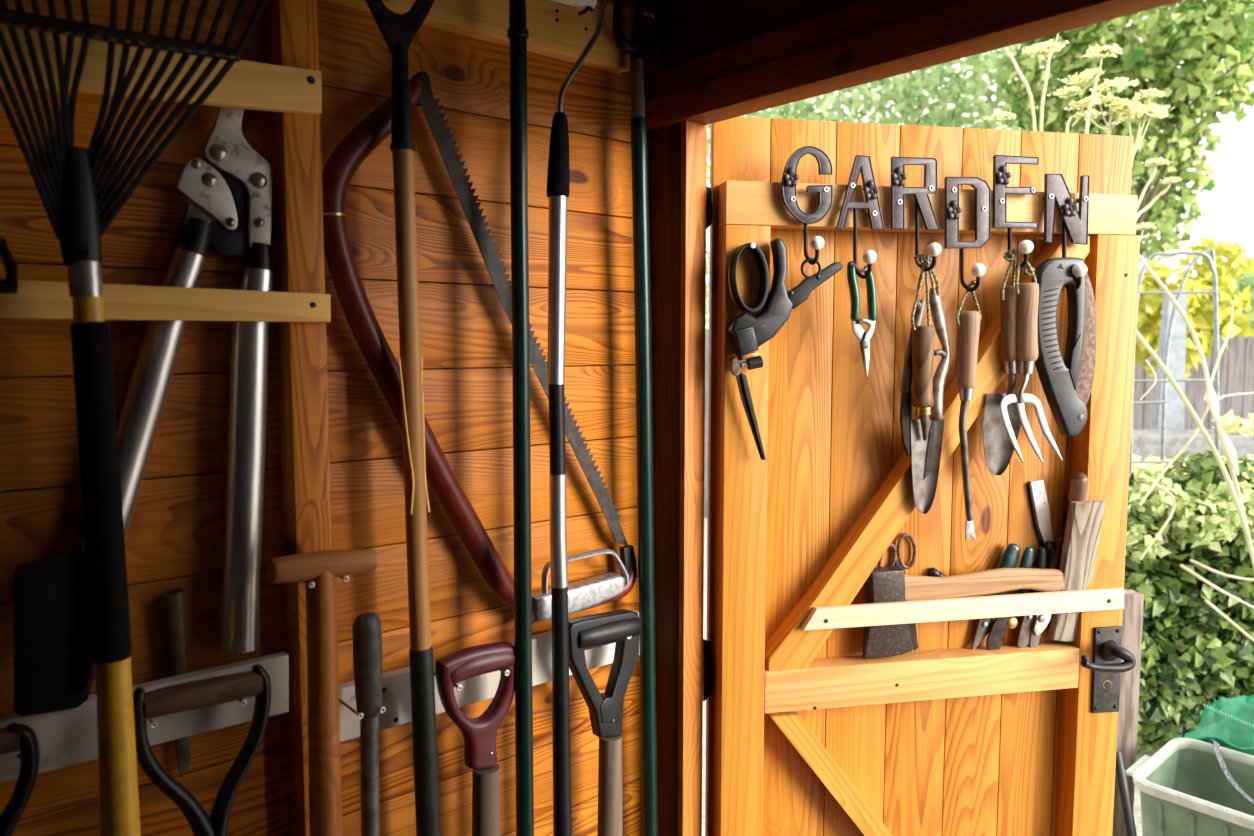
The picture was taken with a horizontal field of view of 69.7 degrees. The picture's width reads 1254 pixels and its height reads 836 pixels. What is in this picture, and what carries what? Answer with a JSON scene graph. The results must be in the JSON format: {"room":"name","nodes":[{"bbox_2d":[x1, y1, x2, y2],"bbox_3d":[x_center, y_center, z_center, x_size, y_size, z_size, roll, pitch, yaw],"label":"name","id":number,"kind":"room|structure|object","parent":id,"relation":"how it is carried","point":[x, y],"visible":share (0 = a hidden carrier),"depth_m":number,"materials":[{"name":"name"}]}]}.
{"room":"garden tool shed","nodes":[
{"label":"garden tool shed","id":0,"kind":"room"},
{"bbox_2d":[0,0,661,835],"bbox_3d":[-0.982,0.254,0.685,2.780,2.280,0.034,-4,6,-40],"label":"wall","id":1,"kind":"structure","parent":0,"point":[174,539],"depth_m":1.19,"materials":[{"name":"brown wood"}]},
{"bbox_2d":[0,652,288,782],"bbox_3d":[-0.583,0.335,0.964,0.436,0.071,0.019,-4,6,-40],"label":"hook rail","id":2,"kind":"object","parent":1,"relation":"attached to","point":[68,737],"visible":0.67,"depth_m":1.00,"materials":[{"name":"grey metal"}]},
{"bbox_2d":[0,722,39,835],"bbox_3d":[-0.630,0.816,0.895,0.162,1.046,0.031,-4,6,-40],"label":"fork","id":3,"kind":"object","parent":2,"relation":"hanging from","point":[15,736],"visible":1,"depth_m":0.88,"materials":[{"name":"brown wood"}]},
{"bbox_2d":[148,719,157,727],"bbox_3d":[-0.516,0.321,0.968,0.007,0.007,0.060,-4,6,-40],"label":"hook","id":4,"kind":"object","parent":2,"relation":"attached to","point":[153,724],"visible":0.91,"depth_m":0.95,"materials":[{"name":"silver metal"}]},
{"bbox_2d":[160,588,190,776],"bbox_3d":[-0.520,0.309,1.041,0.027,0.223,0.028,0,5,0],"label":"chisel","id":5,"kind":"object","parent":2,"relation":"attached to","point":[172,602],"visible":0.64,"depth_m":1.03,"materials":[{"name":"brown wood"}]},
{"bbox_2d":[239,699,246,705],"bbox_3d":[-0.447,0.316,1.026,0.007,0.007,0.060,-4,6,-40],"label":"hook","id":6,"kind":"object","parent":2,"relation":"attached to","point":[242,702],"visible":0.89,"depth_m":1.00,"materials":[{"name":"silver metal"}]},
{"bbox_2d":[133,664,270,835],"bbox_3d":[-0.466,0.803,1.031,0.145,1.048,0.038,-4,6,-41],"label":"digging spade","id":7,"kind":"object","parent":6,"relation":"hanging from","point":[202,693],"visible":0.97,"depth_m":0.98,"materials":[{"name":"brown wood"}]},
{"bbox_2d":[0,279,330,321],"bbox_3d":[-0.536,-0.121,0.934,0.464,0.040,0.019,-4,6,-40],"label":"batten","id":8,"kind":"object","parent":1,"relation":"attached to","point":[34,299],"visible":1,"depth_m":0.96,"materials":[{"name":"brown wood"}]},
{"bbox_2d":[0,238,17,293],"bbox_3d":[-0.597,-0.144,0.852,0.032,0.052,0.025,-4,6,-40],"label":"clip","id":9,"kind":"object","parent":8,"relation":"attached to","point":[10,286],"visible":1,"depth_m":0.85,"materials":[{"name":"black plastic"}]},
{"bbox_2d":[14,551,94,715],"bbox_3d":[-0.580,0.114,0.917,0.090,0.385,0.022,-4,6,-40],"label":"shovel","id":10,"kind":"object","parent":8,"relation":"hanging from","point":[54,666],"visible":0.59,"depth_m":0.93,"materials":[{"name":"black plastic"}]},
{"bbox_2d":[77,619,94,691],"bbox_3d":[-0.558,0.103,0.933,0.035,0.367,0.018,-4,6,-39],"label":"socket","id":11,"kind":"object","parent":10,"relation":"attached to","point":[85,664],"depth_m":0.94,"materials":[{"name":"black plastic"}]},
{"bbox_2d":[78,106,272,653],"bbox_3d":[-0.509,-0.050,1.005,0.233,0.659,0.045,-4,6,-40],"label":"lopper","id":12,"kind":"object","parent":1,"relation":"hanging from","point":[219,196],"visible":0.92,"depth_m":1.04,"materials":[{"name":"metal"}]},
{"bbox_2d":[267,0,331,835],"bbox_3d":[-0.396,0.219,1.122,0.045,2.278,0.045,-4,6,-40],"label":"post","id":13,"kind":"object","parent":1,"relation":"attached to","point":[292,25],"visible":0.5,"depth_m":1.08,"materials":[{"name":"brown wood"}]},
{"bbox_2d":[0,25,321,115],"bbox_3d":[-0.533,-0.355,0.917,0.448,0.078,0.019,-4,6,-40],"label":"batten","id":14,"kind":"object","parent":13,"relation":"attached to","point":[253,85],"visible":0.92,"depth_m":0.97,"materials":[{"name":"brown wood"}]},
{"bbox_2d":[304,581,314,587],"bbox_3d":[-0.383,0.190,1.059,0.008,0.007,0.065,-4,6,-40],"label":"hook","id":15,"kind":"object","parent":13,"relation":"attached to","point":[310,584],"visible":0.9,"depth_m":1.03,"materials":[{"name":"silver metal"}]},
{"bbox_2d":[267,549,377,835],"bbox_3d":[-0.357,0.742,1.105,0.126,1.177,0.037,-4,6,-40],"label":"handle","id":16,"kind":"object","parent":15,"relation":"hanging from","point":[321,568],"visible":1,"depth_m":1.05,"materials":[{"name":"brown wood"}]},
{"bbox_2d":[340,576,348,581],"bbox_3d":[-0.366,0.186,1.102,0.008,0.008,0.110,-4,6,-40],"label":"hook","id":17,"kind":"object","parent":13,"relation":"attached to","point":[345,578],"visible":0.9,"depth_m":1.06,"materials":[{"name":"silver metal"}]},
{"bbox_2d":[323,0,629,73],"bbox_3d":[-0.221,-0.568,1.213,0.567,0.091,0.030,-4,6,-40],"label":"batten","id":18,"kind":"object","parent":1,"relation":"attached to","point":[556,30],"visible":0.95,"depth_m":1.28,"materials":[{"name":"brown wood"}]},
{"bbox_2d":[322,71,636,622],"bbox_3d":[-0.179,-0.074,1.269,0.508,0.764,0.039,-4,6,-39],"label":"saw","id":19,"kind":"object","parent":1,"relation":"hanging from","point":[364,138],"visible":0.87,"depth_m":1.21,"materials":[{"name":"red paint"}]},
{"bbox_2d":[339,610,638,741],"bbox_3d":[-0.182,0.370,1.331,0.520,0.073,0.020,-4,6,-40],"label":"hook rail","id":20,"kind":"object","parent":1,"relation":"attached to","point":[396,688],"visible":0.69,"depth_m":1.26,"materials":[{"name":"grey metal"}]},
{"bbox_2d":[339,698,363,718],"bbox_3d":[-0.349,0.364,1.131,0.008,0.008,0.071,-4,6,-40],"label":"hook","id":21,"kind":"object","parent":20,"relation":"attached to","point":[359,715],"visible":0.96,"depth_m":1.12,"materials":[{"name":"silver metal"}]},
{"bbox_2d":[379,707,385,712],"bbox_3d":[-0.327,0.362,1.150,0.008,0.008,0.071,-4,6,-40],"label":"hook","id":22,"kind":"object","parent":20,"relation":"attached to","point":[381,709],"visible":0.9,"depth_m":1.12,"materials":[{"name":"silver metal"}]},
{"bbox_2d":[353,612,382,835],"bbox_3d":[-0.333,0.780,1.157,0.036,1.074,0.069,4,6,37],"label":"handle","id":23,"kind":"object","parent":22,"relation":"hanging from","point":[367,631],"depth_m":1.12,"materials":[{"name":"grey rubber"}]},
{"bbox_2d":[434,672,461,690],"bbox_3d":[-0.244,0.356,1.220,0.009,0.009,0.070,-4,6,-40],"label":"hook","id":24,"kind":"object","parent":20,"relation":"attached to","point":[459,687],"visible":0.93,"depth_m":1.20,"materials":[{"name":"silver metal"}]},
{"bbox_2d":[499,669,509,675],"bbox_3d":[-0.188,0.347,1.262,0.009,0.009,0.076,-4,6,-40],"label":"hook","id":25,"kind":"object","parent":20,"relation":"attached to","point":[507,672],"visible":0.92,"depth_m":1.24,"materials":[{"name":"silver metal"}]},
{"bbox_2d":[661,0,861,69],"bbox_3d":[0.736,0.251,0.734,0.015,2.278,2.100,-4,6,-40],"label":"ceiling","id":26,"kind":"structure","parent":0,"point":[691,29],"depth_m":1.36,"materials":[{"name":"brown wood"}]},
{"bbox_2d":[649,122,680,835],"bbox_3d":[0.076,0.426,1.515,0.045,1.800,0.078,-4,6,-40],"label":"post","id":27,"kind":"object","parent":26,"relation":"attached to","point":[665,142],"visible":0.58,"depth_m":1.47,"materials":[{"name":"brown wood"}]},
{"bbox_2d":[645,0,1183,130],"bbox_3d":[0.718,-0.445,0.665,0.057,0.094,2.090,-4,6,-40],"label":"beam","id":28,"kind":"structure","parent":26,"relation":"attached to","point":[864,41],"depth_m":1.15,"materials":[{"name":"brown wood"}]},
{"bbox_3d":[-0.310,1.469,-0.045,3.451,0.020,3.371,0,5,0],"label":"floor","id":29,"kind":"structure","parent":0,"visible":0},
{"bbox_2d":[0,0,267,835],"bbox_3d":[-0.487,0.434,0.950,0.333,1.869,0.055,-4,6,-40],"label":"rake","id":30,"kind":"object","parent":29,"relation":"on","point":[79,197],"visible":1,"depth_m":0.87,"materials":[{"name":"black plastic"}]},
{"bbox_2d":[59,146,101,266],"bbox_3d":[-0.524,-0.202,0.860,0.032,0.114,0.031,0,5,0],"label":"socket","id":31,"kind":"object","parent":30,"relation":"attached to","point":[80,168],"depth_m":0.85,"materials":[{"name":"black plastic"}]},
{"bbox_2d":[365,0,440,835],"bbox_3d":[-0.275,0.378,1.176,0.150,1.945,0.032,-4,6,-40],"label":"tool","id":32,"kind":"object","parent":29,"relation":"on","point":[398,31],"visible":1,"depth_m":1.14,"materials":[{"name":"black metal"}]},
{"bbox_2d":[390,43,415,150],"bbox_3d":[-0.278,-0.393,1.110,0.031,0.127,0.031,0,5,0],"label":"socket","id":33,"kind":"object","parent":32,"relation":"attached to","point":[401,103],"depth_m":1.10,"materials":[{"name":"black metal"}]},
{"bbox_2d":[435,642,515,835],"bbox_3d":[-0.204,0.828,1.267,0.120,1.039,0.039,-4,6,-42],"label":"border spade","id":34,"kind":"object","parent":29,"relation":"on","point":[479,733],"visible":0.99,"depth_m":1.23,"materials":[{"name":"plastic"}]},
{"bbox_2d":[507,0,533,835],"bbox_3d":[-0.144,0.357,1.259,0.028,1.971,0.028,0,5,0],"label":"pole","id":35,"kind":"object","parent":29,"relation":"on","point":[518,34],"visible":1,"depth_m":1.22,"materials":[{"name":"green metal"}]},
{"bbox_2d":[546,0,606,835],"bbox_3d":[-0.073,0.349,1.324,0.126,1.977,0.033,-4,6,-40],"label":"tool","id":36,"kind":"object","parent":29,"relation":"on","point":[558,174],"visible":1,"depth_m":1.27,"materials":[{"name":"metal"}]},
{"bbox_2d":[568,609,641,835],"bbox_3d":[-0.038,0.815,1.411,0.137,1.041,0.040,-4,6,-40],"label":"border spade","id":37,"kind":"object","parent":29,"relation":"on","point":[586,632],"visible":0.98,"depth_m":1.38,"materials":[{"name":"black plastic"}]},
{"bbox_2d":[612,0,664,835],"bbox_3d":[0.019,0.317,1.439,0.107,2.022,0.026,-4,6,-40],"label":"fork","id":38,"kind":"object","parent":29,"relation":"on","point":[636,48],"visible":1,"depth_m":1.41,"materials":[{"name":"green metal"}]},
{"bbox_2d":[678,121,706,835],"bbox_3d":[0.105,0.429,1.480,0.045,1.800,0.012,-4,6,-40],"label":"door frame","id":39,"kind":"structure","parent":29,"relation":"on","point":[693,135],"depth_m":1.44,"materials":[{"name":"brown wood"}]},
{"bbox_2d":[703,117,1139,835],"bbox_3d":[0.512,0.405,1.527,0.778,1.780,0.125,-1,5,-11],"label":"door","id":40,"kind":"structure","parent":39,"relation":"attached to","point":[807,735],"depth_m":1.52,"materials":[{"name":"brown wood"}]},
{"bbox_2d":[781,146,832,264],"bbox_3d":[0.281,-0.330,1.397,0.083,0.184,0.056,0,5,0],"label":"hook","id":41,"kind":"object","parent":40,"relation":"attached to","point":[789,177],"visible":1,"depth_m":1.40,"materials":[{"name":"metal"}]},
{"bbox_2d":[783,167,798,185],"bbox_3d":[0.254,-0.373,1.392,0.027,0.030,0.007,-1,5,-11],"label":"flower","id":42,"kind":"object","parent":41,"relation":"on","point":[790,175],"depth_m":1.39,"materials":[{"name":"metal"}]},
{"bbox_2d":[836,155,884,278],"bbox_3d":[0.369,-0.317,1.425,0.065,0.194,0.059,3,6,30],"label":"hook","id":43,"kind":"object","parent":40,"relation":"attached to","point":[862,163],"visible":0.99,"depth_m":1.42,"materials":[{"name":"metal"}]},
{"bbox_2d":[847,261,876,378],"bbox_3d":[0.372,-0.154,1.429,0.051,0.187,0.017,-1,5,-11],"label":"pruning shears","id":44,"kind":"object","parent":43,"relation":"hanging from","point":[864,337],"visible":0.99,"depth_m":1.42,"materials":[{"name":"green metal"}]},
{"bbox_2d":[863,180,878,199],"bbox_3d":[0.385,-0.360,1.419,0.027,0.031,0.007,-1,5,-11],"label":"flower","id":45,"kind":"object","parent":43,"relation":"on","point":[870,190],"depth_m":1.42,"materials":[{"name":"metal"}]},
{"bbox_2d":[877,533,917,650],"bbox_3d":[0.467,0.301,1.548,0.081,0.209,0.006,-1,5,-11],"label":"scissors","id":46,"kind":"object","parent":40,"relation":"on","point":[912,626],"visible":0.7,"depth_m":1.54,"materials":[{"name":"metal"}]},
{"bbox_2d":[891,156,941,270],"bbox_3d":[0.462,-0.325,1.441,0.081,0.181,0.053,1,5,17],"label":"hook","id":47,"kind":"object","parent":40,"relation":"attached to","point":[923,205],"visible":1,"depth_m":1.44,"materials":[{"name":"metal"}]},
{"bbox_2d":[891,166,906,185],"bbox_3d":[0.431,-0.383,1.426,0.027,0.031,0.007,-1,5,-11],"label":"flower","id":48,"kind":"object","parent":47,"relation":"on","point":[898,176],"depth_m":1.42,"materials":[{"name":"metal"}]},
{"bbox_2d":[900,254,950,478],"bbox_3d":[0.490,-0.081,1.465,0.086,0.369,0.028,-1,5,-12],"label":"pruning shears","id":49,"kind":"object","parent":47,"relation":"hanging from","point":[937,312],"visible":0.97,"depth_m":1.47,"materials":[{"name":"grey metal"}]},
{"bbox_2d":[910,253,943,513],"bbox_3d":[0.484,-0.052,1.462,0.036,0.426,0.072,5,7,44],"label":"trowel","id":50,"kind":"object","parent":47,"relation":"hanging from","point":[923,337],"visible":1,"depth_m":1.45,"materials":[{"name":"brown wood"}]},
{"bbox_2d":[928,567,974,596],"bbox_3d":[0.565,0.292,1.566,0.089,0.068,0.018,-1,5,-11],"label":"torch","id":51,"kind":"object","parent":40,"relation":"attached to","point":[932,572],"visible":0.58,"depth_m":1.55,"materials":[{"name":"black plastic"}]},
{"bbox_2d":[862,566,1063,658],"bbox_3d":[0.586,0.327,1.551,0.382,0.152,0.031,-1,5,-11],"label":"hatchet","id":52,"kind":"object","parent":40,"relation":"on","point":[884,584],"visible":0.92,"depth_m":1.52,"materials":[{"name":"wood"}]},
{"bbox_2d":[944,177,990,291],"bbox_3d":[0.552,-0.298,1.462,0.068,0.185,0.060,2,5,27],"label":"hook","id":53,"kind":"object","parent":40,"relation":"attached to","point":[952,209],"visible":1,"depth_m":1.46,"materials":[{"name":"metal"}]},
{"bbox_2d":[946,200,961,219],"bbox_3d":[0.526,-0.336,1.449,0.028,0.031,0.007,-1,5,-11],"label":"flower","id":54,"kind":"object","parent":53,"relation":"on","point":[953,209],"depth_m":1.45,"materials":[{"name":"metal"}]},
{"bbox_2d":[956,280,981,540],"bbox_3d":[0.560,-0.008,1.486,0.037,0.434,0.052,3,6,30],"label":"hand weeder","id":55,"kind":"object","parent":53,"relation":"hanging from","point":[968,322],"visible":1,"depth_m":1.47,"materials":[{"name":"brown wood"}]},
{"bbox_2d":[971,543,1019,649],"bbox_3d":[0.645,0.315,1.576,0.082,0.192,0.018,-1,5,-7],"label":"secateurs","id":56,"kind":"object","parent":40,"relation":"on","point":[995,630],"visible":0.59,"depth_m":1.57,"materials":[{"name":"metal"}]},
{"bbox_2d":[992,155,1038,268],"bbox_3d":[0.636,-0.336,1.476,0.065,0.183,0.065,3,6,32],"label":"hook","id":57,"kind":"object","parent":40,"relation":"attached to","point":[1001,177],"visible":0.96,"depth_m":1.47,"materials":[{"name":"metal"}]},
{"bbox_2d":[982,248,1020,474],"bbox_3d":[0.636,-0.089,1.497,0.073,0.377,0.039,-2,5,-24],"label":"trowel","id":58,"kind":"object","parent":57,"relation":"hanging from","point":[998,448],"visible":0.98,"depth_m":1.51,"materials":[{"name":"brown wood"}]},
{"bbox_2d":[996,165,1010,184],"bbox_3d":[0.611,-0.395,1.460,0.028,0.032,0.007,-1,5,-11],"label":"flower","id":59,"kind":"object","parent":57,"relation":"on","point":[1002,176],"depth_m":1.46,"materials":[{"name":"metal"}]},
{"bbox_2d":[1000,259,1062,462],"bbox_3d":[0.673,-0.092,1.487,0.116,0.337,0.037,0,5,0],"label":"fork","id":60,"kind":"object","parent":57,"relation":"hanging from","point":[1027,293],"visible":1,"depth_m":1.48,"materials":[{"name":"brown wood"}]},
{"bbox_2d":[1016,546,1047,647],"bbox_3d":[0.714,0.319,1.587,0.056,0.187,0.015,-1,5,-11],"label":"secateurs","id":61,"kind":"object","parent":40,"relation":"on","point":[1023,636],"visible":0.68,"depth_m":1.58,"materials":[{"name":"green plastic"}]},
{"bbox_2d":[1027,480,1052,628],"bbox_3d":[0.743,0.246,1.601,0.078,0.276,0.006,-1,5,-11],"label":"chisel","id":62,"kind":"object","parent":40,"relation":"on","point":[1039,504],"visible":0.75,"depth_m":1.59,"materials":[{"name":"metal"}]},
{"bbox_2d":[1029,537,1063,647],"bbox_3d":[0.745,0.311,1.591,0.073,0.203,0.022,-2,5,-19],"label":"secateurs","id":63,"kind":"object","parent":40,"relation":"on","point":[1039,622],"visible":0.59,"depth_m":1.58,"materials":[{"name":"plastic"}]},
{"bbox_2d":[1043,173,1089,289],"bbox_3d":[0.729,-0.306,1.488,0.081,0.193,0.057,0,5,0],"label":"hook","id":64,"kind":"object","parent":40,"relation":"attached to","point":[1056,191],"visible":0.97,"depth_m":1.49,"materials":[{"name":"metal"}]},
{"bbox_2d":[1031,257,1096,436],"bbox_3d":[0.732,-0.117,1.502,0.129,0.298,0.027,-1,5,-11],"label":"saw","id":65,"kind":"object","parent":64,"relation":"hanging from","point":[1066,383],"visible":0.98,"depth_m":1.49,"materials":[{"name":"plastic"}]},
{"bbox_2d":[1063,197,1077,216],"bbox_3d":[0.733,-0.350,1.488,0.029,0.032,0.007,-1,5,-11],"label":"flower","id":66,"kind":"object","parent":64,"relation":"on","point":[1070,208],"depth_m":1.49,"materials":[{"name":"metal"}]},
{"bbox_2d":[1048,500,1104,641],"bbox_3d":[0.787,0.270,1.574,0.068,0.256,0.054,-1,5,-9],"label":"wooden block","id":67,"kind":"object","parent":40,"relation":"on","point":[1084,518],"visible":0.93,"depth_m":1.56,"materials":[{"name":"brown wood"}]},
{"bbox_3d":[0.194,-0.265,1.393,0.013,0.008,0.042,0,5,0],"label":"nail","id":68,"kind":"object","parent":40,"relation":"attached to","visible":0},
{"bbox_2d":[728,238,842,459],"bbox_3d":[0.249,-0.107,1.414,0.185,0.346,0.032,-1,5,-11],"label":"pruning shears","id":69,"kind":"object","parent":68,"relation":"hanging from","point":[748,332],"visible":1,"depth_m":1.39,"materials":[{"name":"black plastic"}]},
{"bbox_2d":[737,352,758,359],"bbox_3d":[0.188,-0.097,1.401,0.029,0.013,0.022,-1,5,-11],"label":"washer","id":70,"kind":"object","parent":69,"relation":"in","point":[740,355],"depth_m":1.39,"materials":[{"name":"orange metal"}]},
{"label":"outside","id":71,"kind":"structure","parent":0,"visible":0},
{"bbox_2d":[702,518,1159,835],"bbox_3d":[6.000,0.621,11.090,40.000,0.100,34.000,0,5,0],"label":"ground","id":72,"kind":"structure","parent":71,"point":[1137,802],"depth_m":3.28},
{"bbox_2d":[705,44,1059,440],"bbox_3d":[1.845,-1.454,8.477,4.920,5.858,2.806,2,5,20],"label":"tree","id":73,"kind":"object","parent":72,"relation":"on","point":[904,93],"visible":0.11,"depth_m":7.94,"materials":[{"name":"green plant"}]},
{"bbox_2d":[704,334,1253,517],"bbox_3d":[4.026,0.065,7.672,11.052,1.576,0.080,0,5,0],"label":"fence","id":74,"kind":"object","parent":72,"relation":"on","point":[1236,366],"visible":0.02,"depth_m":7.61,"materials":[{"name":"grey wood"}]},
{"bbox_2d":[983,33,1068,131],"bbox_3d":[1.169,0.053,2.711,0.267,2.425,0.128,0,5,0],"label":"fennel","id":75,"kind":"object","parent":72,"relation":"on","point":[1050,51],"visible":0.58,"depth_m":2.62,"materials":[{"name":"beige plant"}]},
{"bbox_2d":[1047,44,1173,164],"bbox_3d":[1.434,0.079,2.760,0.357,2.366,0.155,0,5,0],"label":"fennel","id":76,"kind":"object","parent":72,"relation":"on","point":[1142,109],"visible":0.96,"depth_m":2.67,"materials":[{"name":"beige plant"}]},
{"bbox_2d":[998,0,1253,261],"bbox_3d":[3.985,-1.347,7.040,2.130,4.508,1.526,3,6,33],"label":"tree","id":77,"kind":"object","parent":72,"relation":"on","point":[1199,34],"visible":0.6,"depth_m":6.71,"materials":[{"name":"green plant"}]},
{"bbox_2d":[1115,752,1136,835],"bbox_3d":[1.245,1.305,2.156,0.064,0.947,0.239,-3,5,-28],"label":"pole","id":78,"kind":"object","parent":72,"relation":"on","point":[1120,768],"visible":0.91,"depth_m":2.19,"materials":[{"name":"black metal"}]},
{"bbox_2d":[1112,590,1143,835],"bbox_3d":[1.350,0.878,2.460,0.058,0.821,0.057,0,5,0],"label":"fence post","id":79,"kind":"object","parent":72,"relation":"on","point":[1132,619],"visible":0.54,"depth_m":2.42,"materials":[{"name":"brown wood"}]},
{"bbox_2d":[1136,157,1181,241],"bbox_3d":[1.551,0.229,2.829,0.270,2.055,0.088,0,5,0],"label":"fennel","id":80,"kind":"object","parent":72,"relation":"on","point":[1143,225],"visible":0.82,"depth_m":2.75,"materials":[{"name":"beige plant"}]},
{"bbox_2d":[1152,294,1186,428],"bbox_3d":[2.989,0.196,4.963,0.174,1.764,0.060,0,5,0],"label":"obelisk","id":81,"kind":"object","parent":72,"relation":"on","point":[1175,407],"visible":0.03,"depth_m":4.90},
{"bbox_2d":[1129,247,1219,474],"bbox_3d":[2.481,0.193,4.040,0.607,1.925,0.236,0,5,0],"label":"arch","id":82,"kind":"object","parent":72,"relation":"on","point":[1211,260],"visible":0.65,"depth_m":3.90,"materials":[{"name":"grey metal"}]},
{"bbox_2d":[1124,448,1253,753],"bbox_3d":[2.052,0.664,3.183,0.974,1.097,0.379,0,5,0],"label":"ivy","id":83,"kind":"object","parent":72,"relation":"on","point":[1176,682],"visible":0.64,"depth_m":3.09,"materials":[{"name":"green plant"}]},
{"bbox_2d":[1179,559,1253,641],"bbox_3d":[1.993,0.623,3.014,0.271,0.297,0.042,1,5,16],"label":"twigs","id":84,"kind":"object","parent":83,"relation":"attached to","point":[1182,566],"visible":1,"depth_m":3.00,"materials":[{"name":"beige wood"}]},
{"bbox_2d":[1125,472,1253,627],"bbox_3d":[1.960,0.709,3.063,0.646,1.058,0.313,0,5,0],"label":"shrub","id":85,"kind":"object","parent":72,"relation":"on","point":[1221,520],"visible":0.86,"depth_m":2.97,"materials":[{"name":"green plant"}]},
{"bbox_2d":[1126,738,1253,835],"bbox_3d":[1.554,1.103,2.171,0.374,0.418,0.593,-4,6,-42],"label":"plastic bin","id":86,"kind":"object","parent":72,"relation":"on","point":[1184,788],"visible":0.97,"depth_m":2.33,"materials":[{"name":"green plastic"}]},
{"bbox_2d":[1132,429,1253,637],"bbox_3d":[3.262,0.590,4.665,2.200,1.030,0.400,0,5,0],"label":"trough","id":87,"kind":"object","parent":72,"relation":"on","point":[1146,442],"visible":0.02,"depth_m":4.43,"materials":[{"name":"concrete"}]},
{"bbox_2d":[1132,410,1253,490],"bbox_3d":[2.880,0.189,4.278,1.254,0.424,0.532,-2,5,-27],"label":"leafy plants","id":88,"kind":"object","parent":87,"relation":"in","point":[1229,419],"visible":0.17,"depth_m":4.23,"materials":[{"name":"yellow plant"}]},
{"bbox_2d":[1134,236,1253,378],"bbox_3d":[3.394,-0.059,5.587,1.243,2.169,0.627,-3,6,-31],"label":"shrub","id":89,"kind":"object","parent":72,"relation":"on","point":[1199,306],"visible":0.51,"depth_m":5.44,"materials":[{"name":"yellow plant"}]},
{"bbox_2d":[1136,254,1253,569],"bbox_3d":[1.802,0.284,2.776,0.588,1.559,0.120,0,5,0],"label":"stalks","id":90,"kind":"object","parent":72,"relation":"on","point":[1211,398],"visible":0.99,"depth_m":2.71},
{"bbox_2d":[1177,694,1253,802],"bbox_3d":[1.760,1.006,2.307,0.334,0.583,0.624,-4,6,-38],"label":"bag","id":91,"kind":"object","parent":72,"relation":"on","point":[1228,723],"visible":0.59,"depth_m":2.42,"materials":[{"name":"green plastic"}]},
{"bbox_2d":[1199,261,1253,331],"bbox_3d":[5.899,-0.390,8.407,1.608,2.360,1.161,0,5,0],"label":"shrub","id":92,"kind":"object","parent":72,"relation":"on","point":[1244,282],"visible":0.23,"depth_m":8.18,"materials":[{"name":"green plant"}]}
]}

